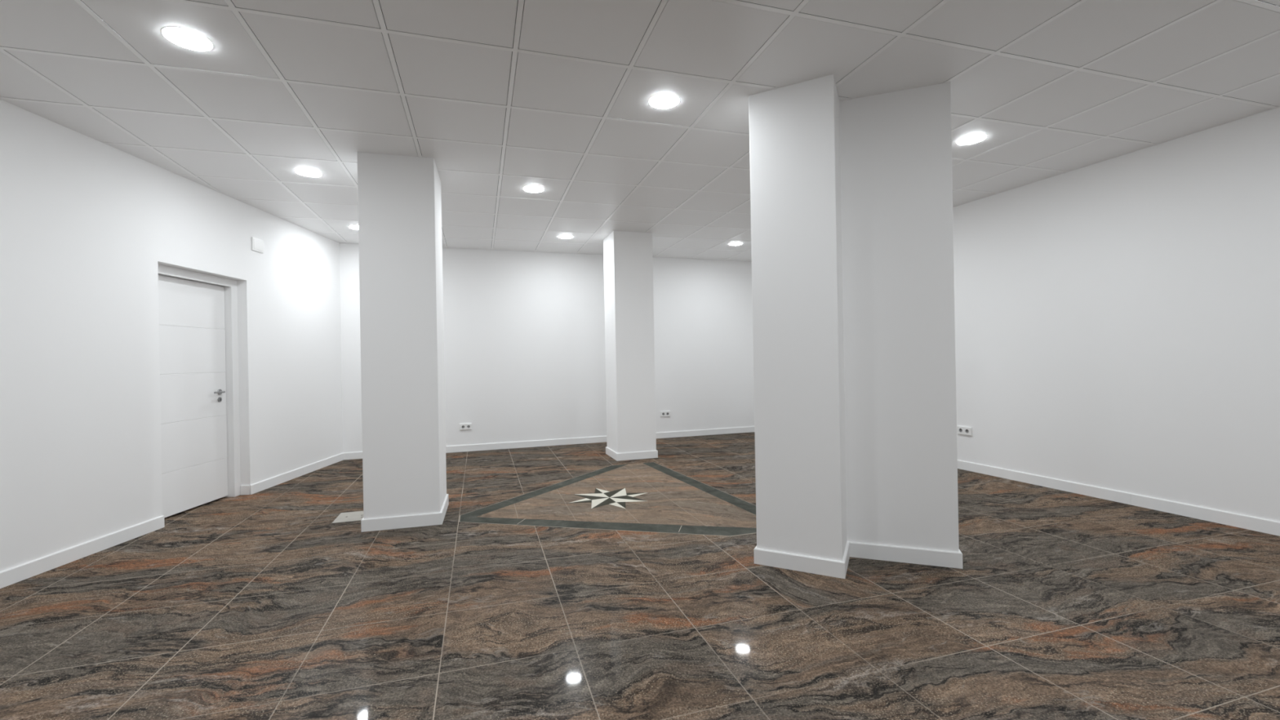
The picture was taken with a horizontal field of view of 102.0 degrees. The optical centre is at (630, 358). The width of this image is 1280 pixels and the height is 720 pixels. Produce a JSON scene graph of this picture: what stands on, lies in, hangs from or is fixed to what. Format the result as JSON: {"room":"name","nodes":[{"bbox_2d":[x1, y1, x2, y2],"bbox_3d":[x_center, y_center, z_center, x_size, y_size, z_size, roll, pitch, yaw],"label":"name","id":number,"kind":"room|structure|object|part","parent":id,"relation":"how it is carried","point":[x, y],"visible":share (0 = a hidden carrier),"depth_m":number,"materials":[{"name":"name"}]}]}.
{"room":"empty commercial room","nodes":[
{"label":"empty commercial room","id":0,"kind":"room"},
{"bbox_2d":[0,98,342,571],"bbox_3d":[-3.680,-0.110,1.268,0.300,2.812,10.761,-1,0,-2],"label":"wall","id":1,"kind":"structure","parent":0,"point":[87,224],"depth_m":3.61,"materials":[{"name":"white paint"}]},
{"bbox_2d":[0,453,343,588],"bbox_3d":[-3.541,1.249,1.272,0.098,0.090,10.760,-1,0,-2],"label":"baseboard","id":2,"kind":"structure","parent":1,"relation":"attached to","point":[16,574],"depth_m":3.54,"materials":[{"name":"white paint"}]},
{"bbox_2d":[157,263,240,517],"bbox_3d":[-3.829,0.276,4.459,0.212,2.046,0.966,-1,0,-2],"label":"door","id":3,"kind":"structure","parent":1,"relation":"in","point":[198,331],"depth_m":4.53,"materials":[{"name":"white paint"}]},
{"bbox_3d":[-3.759,0.306,4.722,0.052,0.017,0.134,-1,0,-2],"label":"handle","id":4,"kind":"part","parent":3,"relation":"part of","materials":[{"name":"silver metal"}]},
{"bbox_2d":[251,236,263,253],"bbox_3d":[-3.676,-1.119,5.106,0.013,0.128,0.160,-1,0,-2],"label":"cover plate","id":5,"kind":"object","parent":1,"relation":"attached to","point":[257,245],"visible":1,"depth_m":5.09,"materials":[{"name":"white plastic"}]},
{"bbox_3d":[-3.671,-1.119,5.106,0.003,0.094,0.124,-1,0,-2],"label":"lid","id":6,"kind":"part","parent":5,"relation":"part of","materials":[{"name":"white plastic"}]},
{"bbox_2d":[339,240,754,453],"bbox_3d":[-0.706,-0.163,7.762,7.015,2.812,0.300,-1,0,-18],"label":"wall","id":7,"kind":"structure","parent":0,"point":[525,354],"depth_m":7.49,"materials":[{"name":"white paint"}]},
{"bbox_2d":[459,422,471,430],"bbox_3d":[-2.259,0.931,7.098,0.158,0.084,0.016,-1,0,-18],"label":"outlet","id":8,"kind":"object","parent":7,"relation":"attached to","point":[462,426],"visible":1,"depth_m":7.09,"materials":[{"name":"white plastic"}]},
{"bbox_2d":[343,426,755,459],"bbox_3d":[-0.634,1.197,7.612,6.415,0.090,0.014,-1,0,-18],"label":"baseboard","id":9,"kind":"structure","parent":7,"relation":"attached to","point":[347,455],"depth_m":7.47,"materials":[{"name":"white paint"}]},
{"bbox_2d":[660,410,670,417],"bbox_3d":[0.535,0.850,7.984,0.158,0.084,0.016,-1,0,-18],"label":"outlet","id":10,"kind":"object","parent":7,"relation":"attached to","point":[667,413],"visible":1,"depth_m":7.98,"materials":[{"name":"white plastic"}]},
{"bbox_2d":[0,431,1279,719],"bbox_3d":[-0.226,1.294,2.310,10.311,0.120,11.174,-1,0,-16],"label":"floor","id":11,"kind":"structure","parent":0,"point":[1061,605],"depth_m":2.44,"materials":[{"name":"brown tile"}]},
{"bbox_2d":[332,511,363,523],"bbox_3d":[-2.224,1.268,4.169,0.256,0.006,0.278,-1,0,-16],"label":"cover plate","id":12,"kind":"object","parent":11,"relation":"on","point":[358,515],"visible":0.89,"depth_m":4.14,"materials":[{"name":"grey"}]},
{"bbox_2d":[356,151,448,532],"bbox_3d":[-1.797,-0.135,4.133,0.574,2.794,0.593,-1,0,-16],"label":"column","id":13,"kind":"structure","parent":11,"relation":"on","point":[400,242],"depth_m":3.87,"materials":[{"name":"white paint"}]},
{"bbox_3d":[-1.773,1.217,4.133,0.574,0.090,0.593,-1,0,-16],"label":"baseboard","id":14,"kind":"part","parent":13,"relation":"part of","materials":[{"name":"white paint"}]},
{"bbox_2d":[458,462,756,536],"bbox_3d":[-0.258,1.236,4.629,2.404,0.007,2.594,-1,0,-16],"label":"medallion","id":15,"kind":"object","parent":11,"relation":"on","point":[651,496],"visible":0.96,"depth_m":4.31,"materials":[{"name":"brown stone"}]},
{"bbox_2d":[603,231,657,461],"bbox_3d":[-0.019,-0.167,6.579,0.540,2.794,0.538,-1,0,-16],"label":"column","id":16,"kind":"structure","parent":11,"relation":"on","point":[628,256],"depth_m":6.35,"materials":[{"name":"white paint"}]},
{"bbox_3d":[0.005,1.185,6.579,0.540,0.090,0.538,-1,0,-16],"label":"baseboard","id":17,"kind":"part","parent":16,"relation":"part of","materials":[{"name":"white paint"}]},
{"bbox_2d":[748,74,962,578],"bbox_3d":[1.336,-0.191,3.144,1.135,2.794,0.691,-1,0,20],"label":"column","id":18,"kind":"structure","parent":11,"relation":"on","point":[851,200],"depth_m":3.02,"materials":[{"name":"white paint"}]},
{"bbox_3d":[1.360,1.161,3.144,1.135,0.090,0.691,-1,0,20],"label":"baseboard","id":19,"kind":"part","parent":18,"relation":"part of","materials":[{"name":"white paint"}]},
{"bbox_2d":[0,0,1279,261],"bbox_3d":[-0.278,-1.597,2.310,10.311,0.100,11.174,-1,0,-16],"label":"ceiling","id":20,"kind":"structure","parent":0,"point":[504,97],"depth_m":2.94,"materials":[{"name":"white tile"}]},
{"bbox_2d":[160,26,213,51],"bbox_3d":[-2.100,-1.513,2.457,0.194,0.012,0.194,-1,0,-16],"label":"recessed light","id":21,"kind":"object","parent":20,"relation":"in","point":[184,37],"visible":1,"depth_m":2.44,"materials":[{"name":"white glass"}]},
{"bbox_2d":[294,168,322,177],"bbox_3d":[-2.609,-1.504,4.196,0.194,0.012,0.194,-1,0,-16],"label":"recessed light","id":22,"kind":"object","parent":20,"relation":"in","point":[307,172],"visible":1,"depth_m":4.18,"materials":[{"name":"white glass"}]},
{"bbox_2d":[348,225,358,229],"bbox_3d":[-3.111,-1.495,5.912,0.194,0.012,0.194,-1,0,-16],"label":"recessed light","id":23,"kind":"object","parent":20,"relation":"in","point":[354,227],"visible":0.53,"depth_m":5.87,"materials":[{"name":"white glass"}]},
{"bbox_2d":[523,185,544,192],"bbox_3d":[-0.879,-1.535,4.690,0.194,0.012,0.194,-1,0,-16],"label":"recessed light","id":24,"kind":"object","parent":20,"relation":"in","point":[533,188],"visible":1,"depth_m":4.67,"materials":[{"name":"white glass"}]},
{"bbox_2d":[558,235,573,238],"bbox_3d":[-0.818,-1.536,6.533,0.194,0.012,0.194,-1,0,-16],"label":"recessed light","id":25,"kind":"object","parent":20,"relation":"in","point":[560,236],"visible":1,"depth_m":6.52,"materials":[{"name":"white glass"}]},
{"bbox_2d":[648,93,679,108],"bbox_3d":[0.203,-1.555,3.131,0.194,0.012,0.194,-1,0,-16],"label":"recessed light","id":26,"kind":"object","parent":20,"relation":"in","point":[663,100],"visible":1,"depth_m":3.11,"materials":[{"name":"white glass"}]},
{"bbox_2d":[728,242,742,245],"bbox_3d":[1.442,-1.577,7.120,0.194,0.012,0.194,-1,0,-16],"label":"recessed light","id":27,"kind":"object","parent":20,"relation":"in","point":[731,243],"visible":1,"depth_m":7.09,"materials":[{"name":"white glass"}]},
{"bbox_2d":[955,133,986,145],"bbox_3d":[2.484,-1.596,3.774,0.194,0.012,0.194,-1,0,-16],"label":"recessed light","id":28,"kind":"object","parent":20,"relation":"in","point":[972,139],"visible":1,"depth_m":3.76,"materials":[{"name":"white glass"}]},
{"bbox_2d":[952,105,1279,521],"bbox_3d":[4.278,-0.253,3.642,0.300,2.812,10.582,-1,0,-19],"label":"wall","id":29,"kind":"structure","parent":0,"point":[1117,318],"depth_m":4.05,"materials":[{"name":"white paint"}]},
{"bbox_2d":[956,426,972,435],"bbox_3d":[3.503,0.755,5.436,0.016,0.084,0.158,-1,0,-19],"label":"outlet","id":30,"kind":"object","parent":29,"relation":"attached to","point":[960,429],"visible":1,"depth_m":5.43,"materials":[{"name":"white plastic"}]},
{"bbox_2d":[957,459,1279,536],"bbox_3d":[4.154,1.110,3.590,0.014,0.090,10.582,-1,0,-19],"label":"baseboard","id":31,"kind":"structure","parent":29,"relation":"attached to","point":[1249,522],"depth_m":4.07,"materials":[{"name":"white paint"}]}
]}

